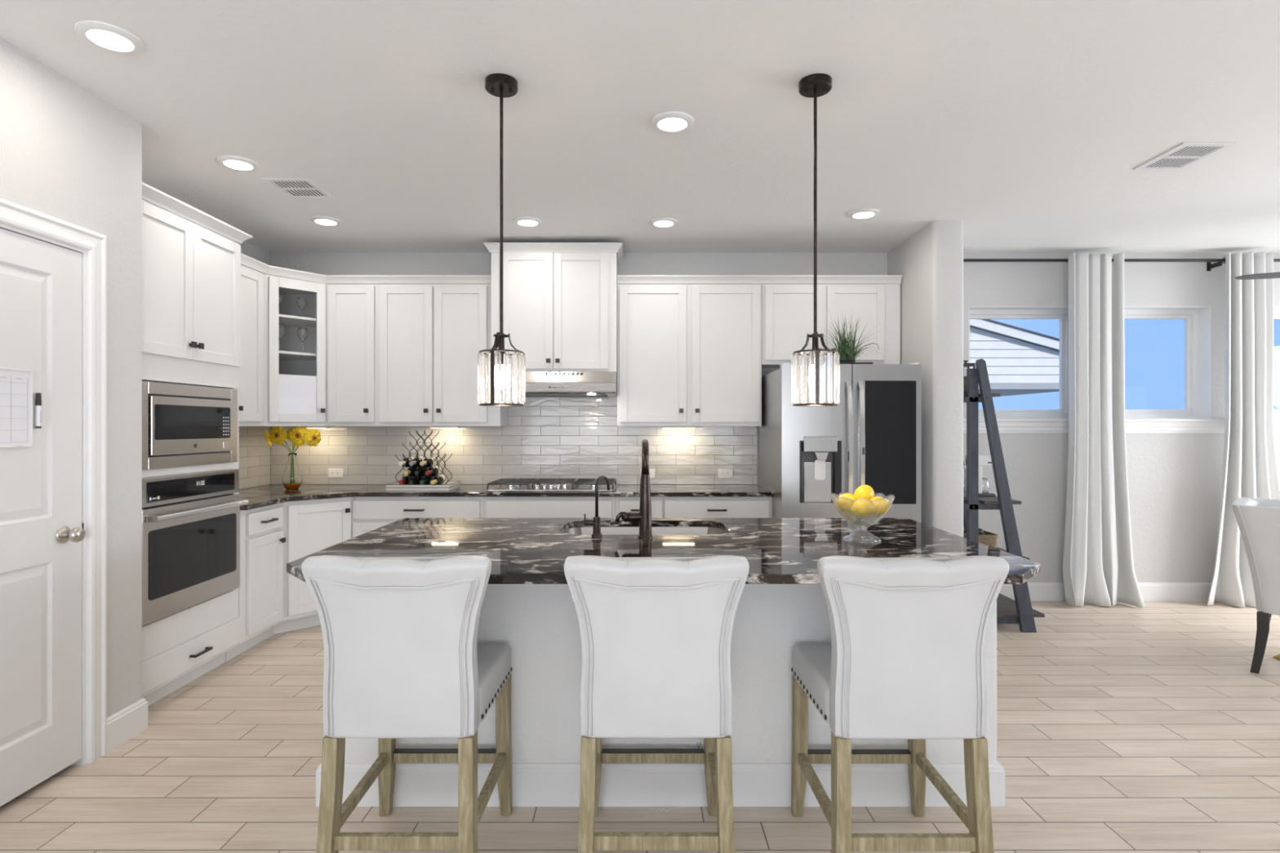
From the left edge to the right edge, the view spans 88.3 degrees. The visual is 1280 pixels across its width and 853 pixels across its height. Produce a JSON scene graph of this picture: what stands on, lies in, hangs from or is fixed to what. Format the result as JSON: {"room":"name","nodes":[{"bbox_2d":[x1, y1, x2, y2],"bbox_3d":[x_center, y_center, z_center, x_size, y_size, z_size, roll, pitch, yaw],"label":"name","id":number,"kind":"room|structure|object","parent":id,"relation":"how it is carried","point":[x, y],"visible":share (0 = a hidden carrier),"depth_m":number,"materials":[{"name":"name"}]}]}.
{"room":"kitchen","nodes":[
{"label":"kitchen","id":0,"kind":"room"},
{"bbox_2d":[0,36,142,717],"bbox_3d":[-2.585,0.000,-0.110,0.670,2.740,6.180,0,0,0],"label":"wall","id":1,"kind":"structure","parent":0,"point":[68,154],"depth_m":2.81,"materials":[{"name":"paint"}]},
{"bbox_2d":[0,228,85,806],"bbox_3d":[-2.237,0.321,2.284,0.115,2.039,0.768,0,0,0],"label":"door","id":2,"kind":"structure","parent":1,"relation":"in","point":[42,532],"depth_m":2.48,"materials":[{"name":"white paint"}]},
{"bbox_2d":[0,366,32,448],"bbox_3d":[-2.249,-0.068,2.200,0.009,0.285,0.480,0,0,0],"label":"calendar board","id":3,"kind":"object","parent":2,"relation":"attached to","point":[15,384],"visible":1,"depth_m":2.38,"materials":[{"name":"white paper"}]},
{"bbox_2d":[35,392,41,428],"bbox_3d":[-2.244,-0.059,2.462,0.018,0.132,0.018,0,0,0],"label":"marker","id":4,"kind":"object","parent":2,"relation":"attached to","point":[38,395],"visible":1,"depth_m":2.46,"materials":[{"name":"white plastic"}]},
{"bbox_2d":[0,198,106,765],"bbox_3d":[-2.299,0.286,2.283,0.140,2.168,0.961,0,0,0],"label":"trim","id":5,"kind":"structure","parent":1,"relation":"attached to","point":[14,217],"depth_m":2.69,"materials":[{"name":"white paint"}]},
{"bbox_2d":[106,698,147,753],"bbox_3d":[-2.242,1.300,-0.102,0.016,0.140,6.196,0,0,0],"label":"baseboard","id":6,"kind":"structure","parent":1,"relation":"attached to","point":[122,726],"depth_m":2.87,"materials":[{"name":"white paint"}]},
{"bbox_2d":[142,199,269,489],"bbox_3d":[-2.970,0.000,0.950,0.100,2.740,8.500,0,0,0],"label":"wall","id":7,"kind":"structure","parent":0,"point":[247,249],"depth_m":5.00,"materials":[{"name":"paint"}]},
{"bbox_2d":[238,264,264,426],"bbox_3d":[-2.740,-0.532,4.213,0.355,1.060,0.750,0,0,0],"label":"upper cabinet","id":8,"kind":"object","parent":7,"relation":"attached to","point":[251,370],"visible":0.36,"depth_m":4.42,"materials":[{"name":"white paint"}]},
{"bbox_2d":[0,0,1279,253],"bbox_3d":[1.840,-1.430,1.125,9.720,0.120,8.850,0,0,0],"label":"ceiling","id":9,"kind":"structure","parent":0,"point":[1027,124],"depth_m":2.92,"materials":[{"name":"paint"}]},
{"bbox_2d":[74,20,145,53],"bbox_3d":[-1.862,-1.362,2.320,0.194,0.016,0.194,0,0,0],"label":"recessed light","id":10,"kind":"object","parent":9,"relation":"in","point":[106,36],"visible":1,"depth_m":2.30,"materials":[{"name":"white paint"}]},
{"bbox_2d":[216,155,259,171],"bbox_3d":[-2.085,-1.362,3.425,0.194,0.016,0.194,0,0,0],"label":"recessed light","id":11,"kind":"object","parent":9,"relation":"in","point":[234,162],"visible":1,"depth_m":3.40,"materials":[{"name":"white paint"}]},
{"bbox_2d":[261,177,335,198],"bbox_3d":[-1.955,-1.366,3.790,0.270,0.006,0.308,0,0,0],"label":"ceiling vent","id":12,"kind":"object","parent":9,"relation":"in","point":[292,188],"visible":1,"depth_m":3.78,"materials":[{"name":"white metal"}]},
{"bbox_2d":[309,215,342,226],"bbox_3d":[-2.087,-1.362,4.383,0.194,0.016,0.194,0,0,0],"label":"recessed light","id":13,"kind":"object","parent":9,"relation":"in","point":[319,220],"visible":1,"depth_m":4.36,"materials":[{"name":"white paint"}]},
{"bbox_2d":[477,73,525,406],"bbox_3d":[-0.550,-0.726,2.620,0.186,1.286,0.186,0,0,0],"label":"pendant light","id":14,"kind":"object","parent":9,"relation":"hanging from","point":[501,377],"visible":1,"depth_m":2.58,"materials":[{"name":"clear glass"}]},
{"bbox_2d":[493,333,510,364],"bbox_3d":[-0.550,-0.307,2.620,0.066,0.125,0.066,0,0,0],"label":"socket","id":15,"kind":"object","parent":14,"relation":"attached to","point":[499,337],"depth_m":2.61,"materials":[{"name":"brown metal"}]},
{"bbox_2d":[513,216,542,226],"bbox_3d":[-0.748,-1.362,4.400,0.194,0.016,0.194,0,0,0],"label":"recessed light","id":16,"kind":"object","parent":9,"relation":"in","point":[526,221],"visible":1,"depth_m":4.37,"materials":[{"name":"white paint"}]},
{"bbox_2d":[648,217,678,227],"bbox_3d":[0.159,-1.362,4.417,0.194,0.016,0.194,0,0,0],"label":"recessed light","id":17,"kind":"object","parent":9,"relation":"in","point":[662,222],"visible":1,"depth_m":4.39,"materials":[{"name":"white paint"}]},
{"bbox_2d":[650,111,693,133],"bbox_3d":[0.146,-1.362,2.964,0.194,0.016,0.194,0,0,0],"label":"recessed light","id":18,"kind":"object","parent":9,"relation":"in","point":[666,122],"visible":1,"depth_m":2.94,"materials":[{"name":"white paint"}]},
{"bbox_2d":[791,73,839,406],"bbox_3d":[0.696,-0.726,2.620,0.186,1.286,0.186,0,0,0],"label":"pendant light","id":19,"kind":"object","parent":9,"relation":"hanging from","point":[815,85],"visible":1,"depth_m":2.58,"materials":[{"name":"clear glass"}]},
{"bbox_2d":[806,333,823,353],"bbox_3d":[0.696,-0.307,2.620,0.066,0.125,0.066,0,0,0],"label":"socket","id":20,"kind":"object","parent":19,"relation":"attached to","point":[815,336],"depth_m":2.61,"materials":[{"name":"brown metal"}]},
{"bbox_2d":[848,208,879,219],"bbox_3d":[1.436,-1.362,4.237,0.194,0.016,0.194,0,0,0],"label":"recessed light","id":21,"kind":"object","parent":9,"relation":"in","point":[865,213],"visible":1,"depth_m":4.21,"materials":[{"name":"white paint"}]},
{"bbox_2d":[1132,142,1236,170],"bbox_3d":[2.748,-1.366,3.345,0.255,0.006,0.330,0,0,0],"label":"ceiling vent","id":22,"kind":"object","parent":9,"relation":"in","point":[1184,155],"visible":1,"depth_m":3.33,"materials":[{"name":"white metal"}]},
{"bbox_2d":[1235,271,1279,279],"bbox_3d":[4.559,-1.145,3.998,1.239,0.449,1.181,0,0,0],"label":"ceiling fan","id":23,"kind":"object","parent":9,"relation":"hanging from","point":[1267,275],"visible":1,"depth_m":4.32,"materials":[{"name":"grey metal"}]},
{"bbox_2d":[0,600,1279,852],"bbox_3d":[1.840,1.420,1.125,9.720,0.100,8.850,0,0,0],"label":"floor","id":24,"kind":"structure","parent":0,"point":[1122,727],"depth_m":2.62,"materials":[{"name":"brown wood"}]},
{"bbox_2d":[142,182,252,706],"bbox_3d":[-2.597,0.124,3.439,0.642,2.490,0.886,0,0,0],"label":"oven tower","id":25,"kind":"object","parent":24,"relation":"on","point":[191,272],"visible":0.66,"depth_m":3.38,"materials":[{"name":"white paint"}]},
{"bbox_2d":[142,381,237,470],"bbox_3d":[-2.523,-0.004,3.413,0.454,0.416,0.746,0,0,0],"label":"microwave","id":26,"kind":"object","parent":25,"relation":"in","point":[184,425],"visible":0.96,"depth_m":3.35,"materials":[{"name":"silver metal"}]},
{"bbox_2d":[142,468,248,626],"bbox_3d":[-2.532,0.589,3.413,0.596,0.691,0.746,0,0,0],"label":"wall oven","id":27,"kind":"object","parent":25,"relation":"in","point":[191,522],"visible":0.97,"depth_m":3.34,"materials":[{"name":"silver metal"}]},
{"bbox_2d":[225,502,285,662],"bbox_3d":[-2.597,0.930,4.072,0.642,0.878,0.468,0,0,0],"label":"base cabinet","id":28,"kind":"object","parent":24,"relation":"on","point":[260,591],"visible":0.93,"depth_m":4.03,"materials":[{"name":"white paint"}]},
{"bbox_2d":[271,496,354,635],"bbox_3d":[-2.461,0.930,4.747,0.912,0.878,0.881,0,0,0],"label":"base cabinet","id":29,"kind":"object","parent":24,"relation":"on","point":[310,526],"visible":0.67,"depth_m":4.40,"materials":[{"name":"white paint"}]},
{"bbox_2d":[238,484,773,510],"bbox_3d":[-0.982,0.473,4.513,3.853,0.030,1.350,0,0,0],"label":"countertop","id":30,"kind":"structure","parent":29,"relation":"on","point":[268,495],"depth_m":4.63,"materials":[{"name":"black stone"}]},
{"bbox_2d":[281,453,302,489],"bbox_3d":[-2.545,0.327,4.830,0.139,0.262,0.136,0,0,0],"label":"glass vase","id":31,"kind":"object","parent":30,"relation":"on","point":[292,477],"visible":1,"depth_m":4.79,"materials":[{"name":"clear glass"}]},
{"bbox_2d":[264,428,290,453],"bbox_3d":[-2.652,0.217,4.808,0.229,0.402,0.118,0,0,16],"label":"gerbera","id":32,"kind":"object","parent":31,"relation":"in","point":[266,432],"visible":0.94,"depth_m":4.82,"materials":[{"name":"yellow plant"}]},
{"bbox_2d":[269,426,292,453],"bbox_3d":[-2.616,0.205,4.808,0.174,0.424,0.036,0,0,-6],"label":"gerbera","id":33,"kind":"object","parent":31,"relation":"in","point":[277,435],"visible":0.99,"depth_m":4.80,"materials":[{"name":"yellow plant"}]},
{"bbox_2d":[288,426,307,453],"bbox_3d":[-2.485,0.204,4.797,0.157,0.428,0.047,0,0,11],"label":"gerbera","id":34,"kind":"object","parent":31,"relation":"in","point":[297,434],"visible":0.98,"depth_m":4.79,"materials":[{"name":"yellow plant"}]},
{"bbox_2d":[293,428,321,453],"bbox_3d":[-2.449,0.217,4.813,0.211,0.402,0.106,0,0,-17],"label":"gerbera","id":35,"kind":"object","parent":31,"relation":"in","point":[313,437],"visible":0.99,"depth_m":4.82,"materials":[{"name":"yellow plant"}]},
{"bbox_2d":[385,480,461,490],"bbox_3d":[-1.589,0.436,4.860,0.456,0.043,0.307,0,0,0],"label":"serving tray","id":36,"kind":"object","parent":30,"relation":"on","point":[451,485],"visible":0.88,"depth_m":4.71,"materials":[{"name":"white"}]},
{"bbox_2d":[395,431,452,484],"bbox_3d":[-1.590,0.239,4.860,0.369,0.414,0.158,0,0,0],"label":"wine rack","id":37,"kind":"object","parent":36,"relation":"on","point":[424,441],"visible":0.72,"depth_m":4.78,"materials":[{"name":"black metal"}]},
{"bbox_2d":[398,475,415,484],"bbox_3d":[-1.702,0.397,4.824,0.074,0.074,0.272,0,0,0],"label":"wine bottle","id":38,"kind":"object","parent":37,"relation":"in","point":[405,481],"visible":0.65,"depth_m":4.78,"materials":[{"name":"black glass"}]},
{"bbox_2d":[398,456,416,467],"bbox_3d":[-1.702,0.263,4.824,0.074,0.074,0.272,0,0,0],"label":"wine bottle","id":39,"kind":"object","parent":37,"relation":"in","point":[405,462],"visible":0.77,"depth_m":4.78,"materials":[{"name":"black glass"}]},
{"bbox_2d":[403,466,417,476],"bbox_3d":[-1.665,0.330,4.824,0.074,0.074,0.272,0,0,0],"label":"wine bottle","id":40,"kind":"object","parent":37,"relation":"in","point":[410,472],"visible":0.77,"depth_m":4.78,"materials":[{"name":"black glass"}]},
{"bbox_2d":[408,475,423,484],"bbox_3d":[-1.627,0.397,4.824,0.074,0.074,0.272,0,0,0],"label":"wine bottle","id":41,"kind":"object","parent":37,"relation":"in","point":[415,481],"visible":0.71,"depth_m":4.78,"materials":[{"name":"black glass"}]},
{"bbox_2d":[408,457,425,467],"bbox_3d":[-1.627,0.263,4.824,0.074,0.074,0.272,0,0,0],"label":"wine bottle","id":42,"kind":"object","parent":37,"relation":"in","point":[415,463],"visible":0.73,"depth_m":4.78,"materials":[{"name":"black glass"}]},
{"bbox_2d":[414,466,430,476],"bbox_3d":[-1.589,0.330,4.824,0.074,0.074,0.272,0,0,0],"label":"wine bottle","id":43,"kind":"object","parent":37,"relation":"in","point":[420,472],"visible":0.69,"depth_m":4.78,"materials":[{"name":"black glass"}]},
{"bbox_2d":[419,475,435,484],"bbox_3d":[-1.550,0.397,4.824,0.074,0.074,0.272,0,0,0],"label":"wine bottle","id":44,"kind":"object","parent":37,"relation":"in","point":[427,479],"visible":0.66,"depth_m":4.78,"materials":[{"name":"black glass"}]},
{"bbox_2d":[419,456,438,467],"bbox_3d":[-1.550,0.263,4.824,0.074,0.074,0.272,0,0,0],"label":"wine bottle","id":45,"kind":"object","parent":37,"relation":"in","point":[425,462],"visible":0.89,"depth_m":4.79,"materials":[{"name":"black glass"}]},
{"bbox_2d":[425,465,443,476],"bbox_3d":[-1.512,0.330,4.824,0.074,0.074,0.272,0,0,0],"label":"wine bottle","id":46,"kind":"object","parent":37,"relation":"in","point":[431,472],"visible":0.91,"depth_m":4.79,"materials":[{"name":"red glass"}]},
{"bbox_2d":[430,474,448,484],"bbox_3d":[-1.474,0.397,4.824,0.074,0.074,0.272,0,0,0],"label":"wine bottle","id":47,"kind":"object","parent":37,"relation":"in","point":[436,481],"visible":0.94,"depth_m":4.79,"materials":[{"name":"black glass"}]},
{"bbox_2d":[485,478,616,491],"bbox_3d":[-0.635,0.430,4.885,0.910,0.055,0.480,0,0,0],"label":"gas cooktop","id":48,"kind":"object","parent":30,"relation":"in","point":[503,484],"visible":0.96,"depth_m":4.79,"materials":[{"name":"silver metal"}]},
{"bbox_2d":[301,555,512,852],"bbox_3d":[-0.686,0.868,2.093,0.520,1.004,0.545,0,0,0],"label":"counter stool","id":49,"kind":"object","parent":24,"relation":"on","point":[404,658],"visible":1,"depth_m":1.86,"materials":[{"name":"white leather"}]},
{"bbox_2d":[352,496,483,537],"bbox_3d":[-1.556,0.930,4.882,0.907,0.878,0.612,0,0,0],"label":"base cabinet","id":50,"kind":"object","parent":24,"relation":"on","point":[370,513],"visible":0.26,"depth_m":4.61,"materials":[{"name":"white paint"}]},
{"bbox_2d":[483,496,615,517],"bbox_3d":[-0.637,0.930,4.886,0.930,0.878,0.605,0,0,0],"label":"base cabinet","id":51,"kind":"object","parent":24,"relation":"on","point":[493,506],"visible":0.06,"depth_m":4.61,"materials":[{"name":"white paint"}]},
{"bbox_2d":[615,496,663,517],"bbox_3d":[-0.004,0.930,4.882,0.335,0.878,0.612,0,0,0],"label":"base cabinet","id":52,"kind":"object","parent":24,"relation":"on","point":[623,504],"visible":0.18,"depth_m":4.61,"materials":[{"name":"white paint"}]},
{"bbox_2d":[564,555,749,852],"bbox_3d":[0.046,0.868,2.093,0.520,1.004,0.545,0,0,0],"label":"counter stool","id":53,"kind":"object","parent":24,"relation":"on","point":[655,633],"visible":1,"depth_m":1.86,"materials":[{"name":"white leather"}]},
{"bbox_2d":[315,527,1004,806],"bbox_3d":[0.074,0.930,2.826,2.484,0.879,0.899,0,0,0],"label":"kitchen island","id":54,"kind":"object","parent":24,"relation":"on","point":[540,624],"visible":0.16,"depth_m":2.40,"materials":[{"name":"paint"}]},
{"bbox_2d":[286,517,1039,584],"bbox_3d":[0.078,0.473,2.675,2.524,0.030,1.270,0,0,0],"label":"island countertop","id":55,"kind":"structure","parent":54,"relation":"on","point":[520,550],"depth_m":2.57,"materials":[{"name":"black stone"}]},
{"bbox_2d":[583,475,609,538],"bbox_3d":[-0.171,0.331,2.726,0.125,0.253,0.057,0,0,-28],"label":"tap","id":56,"kind":"object","parent":55,"relation":"on","point":[596,525],"visible":1,"depth_m":2.71,"materials":[{"name":"brown metal"}]},
{"bbox_2d":[614,439,652,538],"bbox_3d":[-0.026,0.256,2.798,0.156,0.404,0.226,0,0,0],"label":"faucet","id":57,"kind":"object","parent":55,"relation":"on","point":[643,517],"visible":1,"depth_m":2.70,"materials":[{"name":"brown metal"}]},
{"bbox_2d":[563,526,725,534],"bbox_3d":[0.021,0.587,3.007,0.766,0.194,0.439,0,0,0],"label":"sink","id":58,"kind":"object","parent":55,"relation":"in","point":[575,531],"visible":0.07,"depth_m":3.20,"materials":[{"name":"metal"}]},
{"bbox_2d":[830,492,894,542],"bbox_3d":[0.895,0.366,2.660,0.252,0.183,0.246,0,0,0],"label":"fruit bowl","id":59,"kind":"object","parent":55,"relation":"on","point":[862,513],"visible":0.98,"depth_m":2.59,"materials":[{"name":"clear glass"}]},
{"bbox_2d":[853,485,872,499],"bbox_3d":[0.902,0.278,2.664,0.072,0.076,0.076,0,0,41],"label":"lemon","id":60,"kind":"object","parent":59,"relation":"in","point":[864,491],"visible":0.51,"depth_m":2.64,"materials":[{"name":"yellow food"}]},
{"bbox_2d":[688,737,704,751],"bbox_3d":[0.212,1.133,2.390,0.072,0.116,0.007,0,0,0],"label":"wall outlet","id":61,"kind":"object","parent":54,"relation":"attached to","point":[694,743],"visible":0.37,"depth_m":2.39,"materials":[{"name":"white plastic"}]},
{"bbox_2d":[663,496,772,517],"bbox_3d":[0.546,0.930,4.882,0.763,0.878,0.612,0,0,0],"label":"base cabinet","id":62,"kind":"object","parent":24,"relation":"on","point":[673,506],"visible":0.16,"depth_m":4.61,"materials":[{"name":"white paint"}]},
{"bbox_2d":[759,363,921,523],"bbox_3d":[1.380,0.477,4.685,0.910,1.784,0.930,0,0,0],"label":"refrigerator","id":63,"kind":"object","parent":24,"relation":"on","point":[873,437],"visible":0.62,"depth_m":4.29,"materials":[{"name":"silver metal"}]},
{"bbox_2d":[806,306,885,364],"bbox_3d":[1.392,-0.625,4.477,0.576,0.418,0.272,0,0,0],"label":"grass plant","id":64,"kind":"object","parent":63,"relation":"on","point":[847,353],"visible":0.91,"depth_m":4.45,"materials":[{"name":"green plant"}]},
{"bbox_2d":[791,555,1008,852],"bbox_3d":[0.768,0.868,2.088,0.520,1.004,0.545,0,0,0],"label":"counter stool","id":65,"kind":"object","parent":24,"relation":"on","point":[904,659],"visible":1,"depth_m":1.85,"materials":[{"name":"white leather"}]},
{"bbox_2d":[963,358,1044,632],"bbox_3d":[2.435,0.459,4.697,0.530,1.821,0.642,0,0,0],"label":"ladder shelf","id":66,"kind":"object","parent":24,"relation":"on","point":[1020,611],"visible":0.47,"depth_m":4.41,"materials":[{"name":"wood"}]},
{"bbox_2d":[963,465,966,497],"bbox_3d":[2.305,0.385,4.620,0.094,0.226,0.094,0,0,0],"label":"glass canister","id":67,"kind":"object","parent":66,"relation":"on","point":[964,466],"visible":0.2,"depth_m":4.60,"materials":[{"name":"clear glass"}]},
{"bbox_2d":[963,360,975,393],"bbox_3d":[2.290,-0.343,4.640,0.100,0.241,0.100,0,0,0],"label":"lantern","id":68,"kind":"object","parent":66,"relation":"on","point":[965,364],"visible":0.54,"depth_m":4.60,"materials":[{"name":"metal"}]},
{"bbox_2d":[964,454,995,496],"bbox_3d":[2.462,0.352,4.780,0.135,0.290,0.180,0,0,0],"label":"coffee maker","id":69,"kind":"object","parent":66,"relation":"on","point":[984,460],"visible":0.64,"depth_m":4.70,"materials":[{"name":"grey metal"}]},
{"bbox_2d":[963,528,997,548],"bbox_3d":[2.375,0.797,4.660,0.200,0.160,0.240,0,0,0],"label":"wicker basket","id":70,"kind":"object","parent":66,"relation":"on","point":[986,538],"visible":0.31,"depth_m":4.54,"materials":[{"name":"wicker"}]},
{"bbox_2d":[1231,497,1279,674],"bbox_3d":[3.746,0.905,3.684,0.602,0.931,0.637,0,0,-45],"label":"dining chair","id":71,"kind":"object","parent":24,"relation":"on","point":[1258,519],"visible":1,"depth_m":3.63,"materials":[{"name":"white fabric"}]},
{"bbox_2d":[269,253,1279,582],"bbox_3d":[1.840,0.000,5.300,9.720,2.740,0.200,0,0,0],"label":"wall","id":72,"kind":"structure","parent":0,"point":[1175,480],"depth_m":5.20,"materials":[{"name":"paint"}]},
{"bbox_2d":[264,274,326,426],"bbox_3d":[-2.617,-0.532,4.894,0.600,1.060,0.607,0,0,0],"label":"upper cabinet","id":73,"kind":"object","parent":72,"relation":"attached to","point":[295,380],"visible":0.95,"depth_m":4.82,"materials":[{"name":"white paint"}]},
{"bbox_2d":[279,314,315,327],"bbox_3d":[-2.628,-0.791,4.894,0.555,0.018,0.580,0,0,0],"label":"shelf","id":74,"kind":"object","parent":73,"relation":"attached to","point":[287,321],"depth_m":4.92,"materials":[{"name":"white paint"}]},
{"bbox_2d":[279,350,315,359],"bbox_3d":[-2.628,-0.531,4.894,0.555,0.018,0.580,0,0,0],"label":"shelf","id":75,"kind":"object","parent":73,"relation":"attached to","point":[283,355],"depth_m":4.91,"materials":[{"name":"white paint"}]},
{"bbox_2d":[296,297,306,316],"bbox_3d":[-2.505,-0.875,4.882,0.064,0.150,0.064,0,0,0],"label":"stemmed glass","id":76,"kind":"object","parent":73,"relation":"on","point":[301,302],"visible":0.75,"depth_m":4.86,"materials":[{"name":"clear glass"}]},
{"bbox_2d":[297,327,308,352],"bbox_3d":[-2.498,-0.635,4.889,0.071,0.190,0.071,0,0,-21],"label":"stemmed glass","id":77,"kind":"object","parent":73,"relation":"on","point":[302,333],"visible":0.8,"depth_m":4.87,"materials":[{"name":"clear glass"}]},
{"bbox_2d":[326,284,377,426],"bbox_3d":[-2.146,-0.532,5.030,0.382,1.060,0.335,0,0,0],"label":"upper cabinet","id":78,"kind":"object","parent":72,"relation":"attached to","point":[351,308],"visible":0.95,"depth_m":4.90,"materials":[{"name":"white paint"}]},
{"bbox_2d":[377,284,507,426],"bbox_3d":[-1.497,-0.532,5.030,0.915,1.060,0.335,0,0,0],"label":"upper cabinet","id":79,"kind":"object","parent":72,"relation":"attached to","point":[431,337],"visible":0.98,"depth_m":4.90,"materials":[{"name":"white paint"}]},
{"bbox_2d":[240,253,491,284],"bbox_3d":[-2.047,-1.090,4.658,1.859,0.055,0.745,0,0,-35],"label":"crown molding","id":80,"kind":"structure","parent":79,"relation":"attached to","point":[246,260],"depth_m":4.88,"materials":[{"name":"white paint"}]},
{"bbox_2d":[429,426,460,428],"bbox_3d":[-1.497,0.007,5.060,0.220,0.016,0.060,0,0,0],"label":"light","id":81,"kind":"object","parent":79,"relation":"attached to","point":[430,427],"visible":1,"depth_m":5.03,"materials":[{"name":"white plastic"}]},
{"bbox_2d":[238,397,757,488],"bbox_3d":[-0.997,0.113,4.517,3.844,0.686,1.364,0,0,0],"label":"tile backsplash","id":82,"kind":"structure","parent":72,"relation":"attached to","point":[543,437],"depth_m":5.19,"materials":[{"name":"beige tile"}]},
{"bbox_2d":[328,468,342,477],"bbox_3d":[-2.393,0.367,5.185,0.116,0.072,0.007,0,0,0],"label":"wall outlet","id":83,"kind":"object","parent":82,"relation":"attached to","point":[332,473],"visible":1,"depth_m":5.18,"materials":[{"name":"white plastic"}]},
{"bbox_2d":[718,469,733,478],"bbox_3d":[0.671,0.370,5.185,0.116,0.072,0.007,0,0,0],"label":"wall outlet","id":84,"kind":"object","parent":82,"relation":"attached to","point":[722,473],"visible":1,"depth_m":5.18,"materials":[{"name":"white plastic"}]},
{"bbox_2d":[483,242,623,373],"bbox_3d":[-0.630,-0.867,4.986,1.006,0.930,0.425,0,0,0],"label":"upper cabinet","id":85,"kind":"object","parent":72,"relation":"attached to","point":[560,299],"visible":0.86,"depth_m":4.81,"materials":[{"name":"white paint"}]},
{"bbox_2d":[525,371,617,397],"bbox_3d":[-0.617,-0.315,4.943,0.887,0.173,0.475,0,0,0],"label":"range hood","id":86,"kind":"object","parent":85,"relation":"attached to","point":[538,384],"visible":0.82,"depth_m":4.77,"materials":[{"name":"silver metal"}]},
{"bbox_2d":[617,284,761,426],"bbox_3d":[0.367,-0.532,5.030,1.075,1.060,0.335,0,0,0],"label":"upper cabinet","id":87,"kind":"object","parent":72,"relation":"attached to","point":[688,354],"visible":1,"depth_m":4.90,"materials":[{"name":"white paint"}]},
{"bbox_2d":[662,426,696,428],"bbox_3d":[0.297,0.007,5.060,0.260,0.016,0.060,0,0,0],"label":"light","id":88,"kind":"object","parent":87,"relation":"attached to","point":[663,427],"visible":1,"depth_m":5.03,"materials":[{"name":"white plastic"}]},
{"bbox_2d":[617,275,902,284],"bbox_3d":[0.884,-1.090,4.890,2.107,0.055,0.040,0,0,0],"label":"crown molding","id":89,"kind":"structure","parent":87,"relation":"attached to","point":[621,279],"depth_m":4.89,"materials":[{"name":"white paint"}]},
{"bbox_2d":[761,284,900,368],"bbox_3d":[1.423,-0.762,5.030,1.030,0.600,0.335,0,0,0],"label":"upper cabinet","id":90,"kind":"object","parent":72,"relation":"attached to","point":[787,309],"visible":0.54,"depth_m":4.90,"materials":[{"name":"white paint"}]},
{"bbox_2d":[968,306,1068,418],"bbox_3d":[3.035,-0.504,5.290,0.890,0.885,0.180,0,0,0],"label":"window","id":91,"kind":"structure","parent":72,"relation":"in","point":[1061,313],"depth_m":5.32,"materials":[{"name":"white paint"}]},
{"bbox_2d":[999,582,1211,600],"bbox_3d":[4.381,1.300,5.192,4.438,0.140,0.016,0,0,0],"label":"baseboard","id":92,"kind":"structure","parent":72,"relation":"attached to","point":[1037,591],"depth_m":5.18,"materials":[{"name":"white paint"}]},
{"bbox_2d":[963,418,1279,433],"bbox_3d":[4.381,-0.003,5.171,4.438,0.110,0.058,0,0,0],"label":"trim","id":93,"kind":"structure","parent":72,"relation":"attached to","point":[1005,425],"depth_m":5.17,"materials":[{"name":"white paint"}]},
{"bbox_2d":[963,258,1279,271],"bbox_3d":[4.355,-1.265,5.143,4.250,0.080,0.114,0,0,0],"label":"curtain rod","id":94,"kind":"object","parent":72,"relation":"attached to","point":[1209,266],"visible":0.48,"depth_m":5.09,"materials":[{"name":"black metal"}]},
{"bbox_2d":[1062,251,1144,608],"bbox_3d":[3.521,0.021,5.042,0.543,2.690,0.191,0,0,-2],"label":"curtain","id":95,"kind":"object","parent":94,"relation":"hanging from","point":[1098,563],"visible":1,"depth_m":5.03,"materials":[{"name":"fabric"}]},
{"bbox_2d":[1207,251,1279,607],"bbox_3d":[4.655,0.021,5.028,0.694,2.690,0.166,0,0,6],"label":"curtain","id":96,"kind":"object","parent":94,"relation":"hanging from","point":[1250,464],"visible":0.89,"depth_m":5.02,"materials":[{"name":"fabric"}]},
{"bbox_2d":[1124,306,1210,418],"bbox_3d":[4.051,-0.504,5.290,0.890,0.885,0.180,0,0,0],"label":"window","id":97,"kind":"structure","parent":72,"relation":"in","point":[1197,318],"depth_m":5.31,"materials":[{"name":"white paint"}]},
{"bbox_2d":[1273,306,1279,418],"bbox_3d":[5.375,-0.504,5.290,0.890,0.885,0.180,0,0,0],"label":"window","id":98,"kind":"structure","parent":72,"relation":"in","point":[1276,308],"depth_m":5.31,"materials":[{"name":"white paint"}]},
{"bbox_2d":[887,220,963,537],"bbox_3d":[2.055,0.000,4.791,0.210,2.740,0.818,0,0,0],"label":"wall partition","id":99,"kind":"structure","parent":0,"point":[930,262],"depth_m":4.38,"materials":[{"name":"paint"}]},
{"label":"outside","id":100,"kind":"structure","parent":0,"visible":0},
{"bbox_3d":[0.000,1.620,32.800,80.000,0.200,54.400,0,0,0],"label":"ground","id":101,"kind":"structure","parent":100,"visible":0},
{"bbox_2d":[969,319,1059,395],"bbox_3d":[4.290,-0.221,11.665,5.380,3.481,3.670,0,0,0],"label":"neighboring house","id":102,"kind":"structure","parent":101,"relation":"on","point":[1020,361],"depth_m":9.99,"materials":[{"name":"white"}]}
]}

